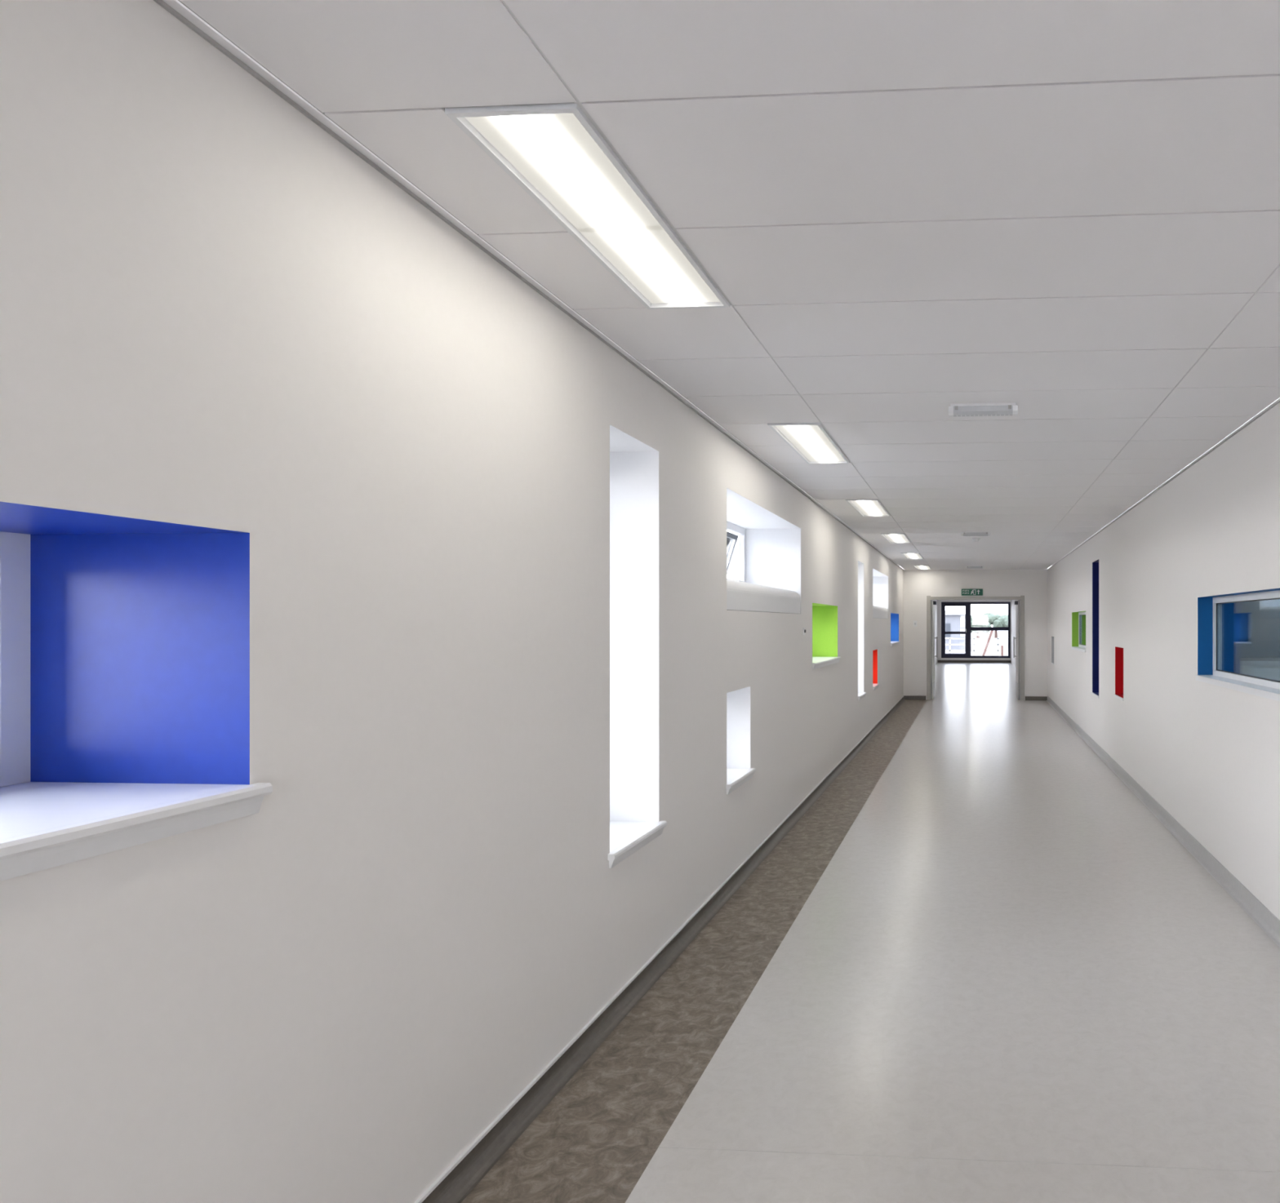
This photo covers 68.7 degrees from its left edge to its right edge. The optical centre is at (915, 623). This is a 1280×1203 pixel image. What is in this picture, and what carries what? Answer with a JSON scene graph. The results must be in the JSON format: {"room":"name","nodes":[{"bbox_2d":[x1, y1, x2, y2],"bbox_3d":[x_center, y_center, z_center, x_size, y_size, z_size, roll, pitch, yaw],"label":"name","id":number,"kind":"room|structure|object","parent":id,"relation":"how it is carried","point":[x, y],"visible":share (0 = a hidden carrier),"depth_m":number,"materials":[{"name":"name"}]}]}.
{"room":"school corridor","nodes":[
{"label":"school corridor","id":0,"kind":"room"},
{"bbox_2d":[0,0,937,1202],"bbox_3d":[-0.734,0.235,14.881,0.530,2.700,41.600,0,0,4],"label":"wall","id":1,"kind":"structure","parent":0,"point":[319,500],"depth_m":1.98,"materials":[{"name":"paint"}]},
{"bbox_2d":[0,531,272,881],"bbox_3d":[-1.625,0.100,1.054,0.545,0.564,1.494,0,0,4],"label":"window","id":2,"kind":"structure","parent":1,"relation":"in","point":[44,825],"depth_m":1.65,"materials":[{"name":"white plastic"}]},
{"bbox_2d":[153,0,904,570],"bbox_3d":[-1.028,-1.109,6.181,0.028,0.012,24.200,0,0,4],"label":"trim","id":3,"kind":"structure","parent":1,"relation":"attached to","point":[175,7],"depth_m":2.20,"materials":[{"name":"painted metal"}]},
{"bbox_2d":[607,821,666,868],"bbox_3d":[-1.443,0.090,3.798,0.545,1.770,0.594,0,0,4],"label":"windowsill","id":4,"kind":"structure","parent":1,"relation":"in","point":[626,837],"depth_m":3.81,"materials":[{"name":"white plastic"}]},
{"bbox_2d":[414,696,905,1202],"bbox_3d":[-1.017,1.545,6.181,0.051,0.080,24.200,0,0,4],"label":"baseboard","id":5,"kind":"structure","parent":1,"relation":"attached to","point":[464,1175],"depth_m":3.30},
{"bbox_2d":[725,768,755,794],"bbox_3d":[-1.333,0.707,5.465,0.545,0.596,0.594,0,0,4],"label":"window sill","id":6,"kind":"structure","parent":1,"relation":"in","point":[735,778],"depth_m":5.46,"materials":[{"name":"white plastic"}]},
{"bbox_2d":[726,521,800,613],"bbox_3d":[-1.369,-0.442,6.309,0.662,0.717,2.230,0,0,4],"label":"window","id":7,"kind":"structure","parent":1,"relation":"in","point":[741,595],"depth_m":6.48,"materials":[{"name":"white plastic"}]},
{"bbox_2d":[802,627,805,635],"bbox_3d":[-0.945,0.065,7.509,0.020,0.060,0.060,0,0,4],"label":"button","id":8,"kind":"object","parent":1,"relation":"attached to","point":[803,628],"visible":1,"depth_m":7.48,"materials":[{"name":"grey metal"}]},
{"bbox_2d":[812,657,840,669],"bbox_3d":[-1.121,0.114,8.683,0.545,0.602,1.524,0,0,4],"label":"window sill","id":9,"kind":"structure","parent":1,"relation":"in","point":[817,662],"depth_m":8.61,"materials":[{"name":"white plastic"}]},
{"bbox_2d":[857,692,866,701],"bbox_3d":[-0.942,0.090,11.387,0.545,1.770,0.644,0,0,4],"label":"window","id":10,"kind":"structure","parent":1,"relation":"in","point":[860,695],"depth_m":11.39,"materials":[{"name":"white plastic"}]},
{"bbox_2d":[872,683,879,690],"bbox_3d":[-0.833,0.680,13.033,0.545,0.580,0.644,0,0,4],"label":"window","id":11,"kind":"structure","parent":1,"relation":"in","point":[874,686],"depth_m":12.98,"materials":[{"name":"white plastic"}]},
{"bbox_2d":[872,605,888,618],"bbox_3d":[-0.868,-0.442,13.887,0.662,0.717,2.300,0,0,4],"label":"windowsill","id":12,"kind":"structure","parent":1,"relation":"in","point":[878,612],"depth_m":13.77,"materials":[{"name":"white plastic"}]},
{"bbox_2d":[890,641,900,646],"bbox_3d":[-0.616,0.109,16.326,0.545,0.592,1.744,0,0,4],"label":"window","id":13,"kind":"structure","parent":1,"relation":"in","point":[892,643],"depth_m":16.18,"materials":[{"name":"white plastic"}]},
{"bbox_2d":[177,0,1279,569],"bbox_3d":[0.313,-1.175,6.017,3.788,0.120,24.350,0,0,4],"label":"ceiling","id":14,"kind":"structure","parent":0,"point":[1067,212],"depth_m":2.35,"materials":[{"name":"tile"}]},
{"bbox_2d":[444,102,729,309],"bbox_3d":[-0.835,-1.146,2.490,0.294,0.078,1.190,0,0,4],"label":"ceiling light","id":15,"kind":"object","parent":14,"relation":"in","point":[553,152],"depth_m":2.29,"materials":[{"name":"white plastic"}]},
{"bbox_2d":[767,422,849,463],"bbox_3d":[-0.637,-1.146,5.484,0.294,0.078,1.190,0,0,4],"label":"ceiling light","id":16,"kind":"object","parent":14,"relation":"in","point":[805,436],"depth_m":5.41,"materials":[{"name":"white plastic"}]},
{"bbox_2d":[845,498,890,516],"bbox_3d":[-0.439,-1.146,8.477,0.294,0.078,1.190,0,0,4],"label":"ceiling light","id":17,"kind":"object","parent":14,"relation":"in","point":[865,508],"depth_m":8.45,"materials":[{"name":"white plastic"}]},
{"bbox_2d":[880,533,911,542],"bbox_3d":[-0.241,-1.146,11.471,0.294,0.078,1.190,0,0,4],"label":"ceiling light","id":18,"kind":"object","parent":14,"relation":"in","point":[891,538],"depth_m":11.52,"materials":[{"name":"white plastic"}]},
{"bbox_2d":[901,552,923,559],"bbox_3d":[-0.044,-1.146,14.464,0.294,0.078,1.190,0,0,4],"label":"ceiling light","id":19,"kind":"object","parent":14,"relation":"in","point":[907,555],"depth_m":14.42,"materials":[{"name":"white plastic"}]},
{"bbox_2d":[913,565,931,569],"bbox_3d":[0.154,-1.146,17.458,0.294,0.078,1.190,0,0,4],"label":"ceiling light","id":20,"kind":"object","parent":14,"relation":"in","point":[918,567],"depth_m":17.58,"materials":[{"name":"white plastic"}]},
{"bbox_2d":[965,565,983,568],"bbox_3d":[1.151,-1.087,16.961,0.350,0.054,0.090,0,0,4],"label":"emergency light","id":21,"kind":"object","parent":14,"relation":"attached to","point":[966,566],"visible":1,"depth_m":16.93,"materials":[{"name":"grey plastic"}]},
{"bbox_2d":[960,531,990,536],"bbox_3d":[0.735,-1.087,10.675,0.350,0.054,0.090,0,0,4],"label":"emergency light","id":22,"kind":"object","parent":14,"relation":"attached to","point":[963,533],"visible":1,"depth_m":10.64,"materials":[{"name":"grey plastic"}]},
{"bbox_2d":[972,537,980,542],"bbox_3d":[0.798,-1.092,11.472,0.110,0.044,0.110,0,0,4],"label":"smoke detector","id":23,"kind":"object","parent":14,"relation":"attached to","point":[975,540],"visible":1,"depth_m":11.44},
{"bbox_2d":[948,402,1017,417],"bbox_3d":[0.347,-1.087,4.487,0.350,0.054,0.090,0,0,4],"label":"emergency light","id":24,"kind":"object","parent":14,"relation":"attached to","point":[961,410],"visible":1,"depth_m":4.45,"materials":[{"name":"grey plastic"}]},
{"bbox_2d":[461,662,1279,1202],"bbox_3d":[0.893,1.705,14.798,3.788,0.240,41.950,0,0,4],"label":"floor","id":25,"kind":"structure","parent":0,"point":[977,941],"depth_m":3.49,"materials":[{"name":"plastic"}]},
{"bbox_2d":[937,600,1011,662],"bbox_3d":[2.396,0.235,35.645,2.978,2.700,0.250,0,0,4],"label":"wall","id":26,"kind":"structure","parent":0,"point":[939,602],"depth_m":35.57,"materials":[{"name":"paint"}]},
{"bbox_2d":[937,660,1010,662],"bbox_3d":[2.388,1.535,35.514,2.958,0.100,0.012,0,0,4],"label":"baseboard","id":27,"kind":"structure","parent":26,"relation":"attached to","point":[939,661],"depth_m":35.51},
{"bbox_2d":[941,601,1010,657],"bbox_3d":[2.456,0.260,35.575,2.790,2.270,0.140,0,0,4],"label":"window","id":28,"kind":"structure","parent":26,"relation":"in","point":[968,628],"depth_m":35.58,"materials":[{"name":"metal"}]},
{"bbox_2d":[903,569,1047,700],"bbox_3d":[1.246,0.235,18.233,2.978,2.700,0.150,0,0,4],"label":"wall","id":29,"kind":"structure","parent":0,"point":[918,584],"depth_m":18.15,"materials":[{"name":"paint"}]},
{"bbox_2d":[930,600,937,699],"bbox_3d":[0.410,0.546,18.672,0.106,2.062,0.883,0,0,4],"label":"door","id":30,"kind":"structure","parent":29,"relation":"in","point":[933,603],"depth_m":18.24,"materials":[{"name":"grey wood"}]},
{"bbox_2d":[961,589,982,595],"bbox_3d":[1.179,-0.647,18.145,0.440,0.135,0.032,0,0,4],"label":"exit sign","id":31,"kind":"object","parent":29,"relation":"attached to","point":[964,592],"visible":1,"depth_m":18.13,"materials":[{"name":"green plastic"}]},
{"bbox_2d":[926,595,1024,700],"bbox_3d":[1.252,0.505,18.222,2.015,2.160,0.170,0,0,4],"label":"trim","id":32,"kind":"structure","parent":29,"relation":"attached to","point":[929,598],"depth_m":18.14,"materials":[{"name":"paint"}]},
{"bbox_2d":[903,695,1047,700],"bbox_3d":[1.240,1.542,18.151,2.958,0.085,0.012,0,0,4],"label":"baseboard","id":33,"kind":"structure","parent":29,"relation":"attached to","point":[905,697],"depth_m":18.22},
{"bbox_2d":[1013,600,1020,700],"bbox_3d":[2.145,0.546,18.558,0.106,2.062,0.883,0,0,4],"label":"door","id":34,"kind":"structure","parent":29,"relation":"in","point":[1017,603],"depth_m":18.12,"materials":[{"name":"grey wood"}]},
{"bbox_2d":[1011,402,1279,920],"bbox_3d":[2.642,0.235,14.658,0.280,2.700,41.600,0,0,4],"label":"wall","id":35,"kind":"structure","parent":0,"point":[1146,585],"depth_m":6.29,"materials":[{"name":"paint"}]},
{"bbox_2d":[1071,612,1085,652],"bbox_3d":[2.447,0.111,12.787,0.162,0.565,1.700,0,0,4],"label":"window","id":36,"kind":"structure","parent":35,"relation":"in","point":[1082,615],"depth_m":13.29,"materials":[{"name":"white plastic"}]},
{"bbox_2d":[1114,694,1123,701],"bbox_3d":[2.212,0.518,9.214,0.160,0.537,0.540,0,0,4],"label":"window","id":37,"kind":"structure","parent":35,"relation":"in","point":[1115,695],"depth_m":9.19,"materials":[{"name":"white plastic"}]},
{"bbox_2d":[1045,696,1279,947],"bbox_3d":[1.911,1.535,5.987,0.036,0.100,24.200,0,0,4],"label":"baseboard","id":38,"kind":"structure","parent":35,"relation":"attached to","point":[1251,904],"depth_m":6.00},
{"bbox_2d":[1046,397,1279,569],"bbox_3d":[1.919,-1.111,5.987,0.020,0.010,24.200,0,0,4],"label":"trim","id":39,"kind":"structure","parent":35,"relation":"attached to","point":[1277,401],"depth_m":6.00,"materials":[{"name":"painted metal"}]},
{"bbox_2d":[1195,590,1279,701],"bbox_3d":[1.922,0.104,4.839,0.162,0.565,2.330,0,0,4],"label":"window","id":40,"kind":"structure","parent":35,"relation":"in","point":[1246,657],"depth_m":5.26,"materials":[{"name":"white plastic"}]},
{"label":"outside","id":41,"kind":"structure","parent":0,"visible":0},
{"bbox_2d":[945,631,1008,655],"bbox_3d":[6.263,1.835,94.793,300.000,0.001,310.000,0,0,4],"label":"ground","id":42,"kind":"structure","parent":41,"point":[1001,634],"depth_m":82.31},
{"bbox_2d":[945,610,964,649],"bbox_3d":[-1.935,0.110,66.272,12.200,3.450,8.600,0,0,4],"label":"neighbouring building","id":43,"kind":"structure","parent":42,"relation":"on","point":[954,621],"depth_m":61.94,"materials":[{"name":"grey metal"}]},
{"bbox_2d":[945,638,1008,655],"bbox_3d":[3.552,1.280,43.901,13.300,1.110,0.080,0,0,4],"label":"fence","id":44,"kind":"object","parent":42,"relation":"on","point":[949,644],"visible":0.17,"depth_m":43.90,"materials":[{"name":"metal"}]},
{"bbox_2d":[970,614,991,638],"bbox_3d":[7.842,0.373,109.247,3.440,2.924,3.229,0,0,4],"label":"tree","id":45,"kind":"object","parent":42,"relation":"on","point":[976,621],"visible":0.62,"depth_m":107.94,"materials":[{"name":"green plant"}]},
{"bbox_2d":[982,631,1003,655],"bbox_3d":[3.412,1.035,39.411,1.088,1.600,0.100,0,0,4],"label":"trestle","id":46,"kind":"object","parent":42,"relation":"on","point":[991,632],"visible":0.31,"depth_m":39.37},
{"bbox_2d":[982,613,1006,638],"bbox_3d":[10.341,0.222,111.976,3.680,3.226,3.231,0,0,4],"label":"tree","id":47,"kind":"object","parent":42,"relation":"on","point":[996,620],"visible":0.7,"depth_m":110.96,"materials":[{"name":"green plant"}]},
{"bbox_2d":[1004,614,1008,626],"bbox_3d":[12.626,0.273,108.189,3.242,3.123,3.014,0,0,4],"label":"tree","id":48,"kind":"object","parent":42,"relation":"on","point":[1006,619],"visible":0.11,"depth_m":108.39,"materials":[{"name":"green plant"}]}
]}

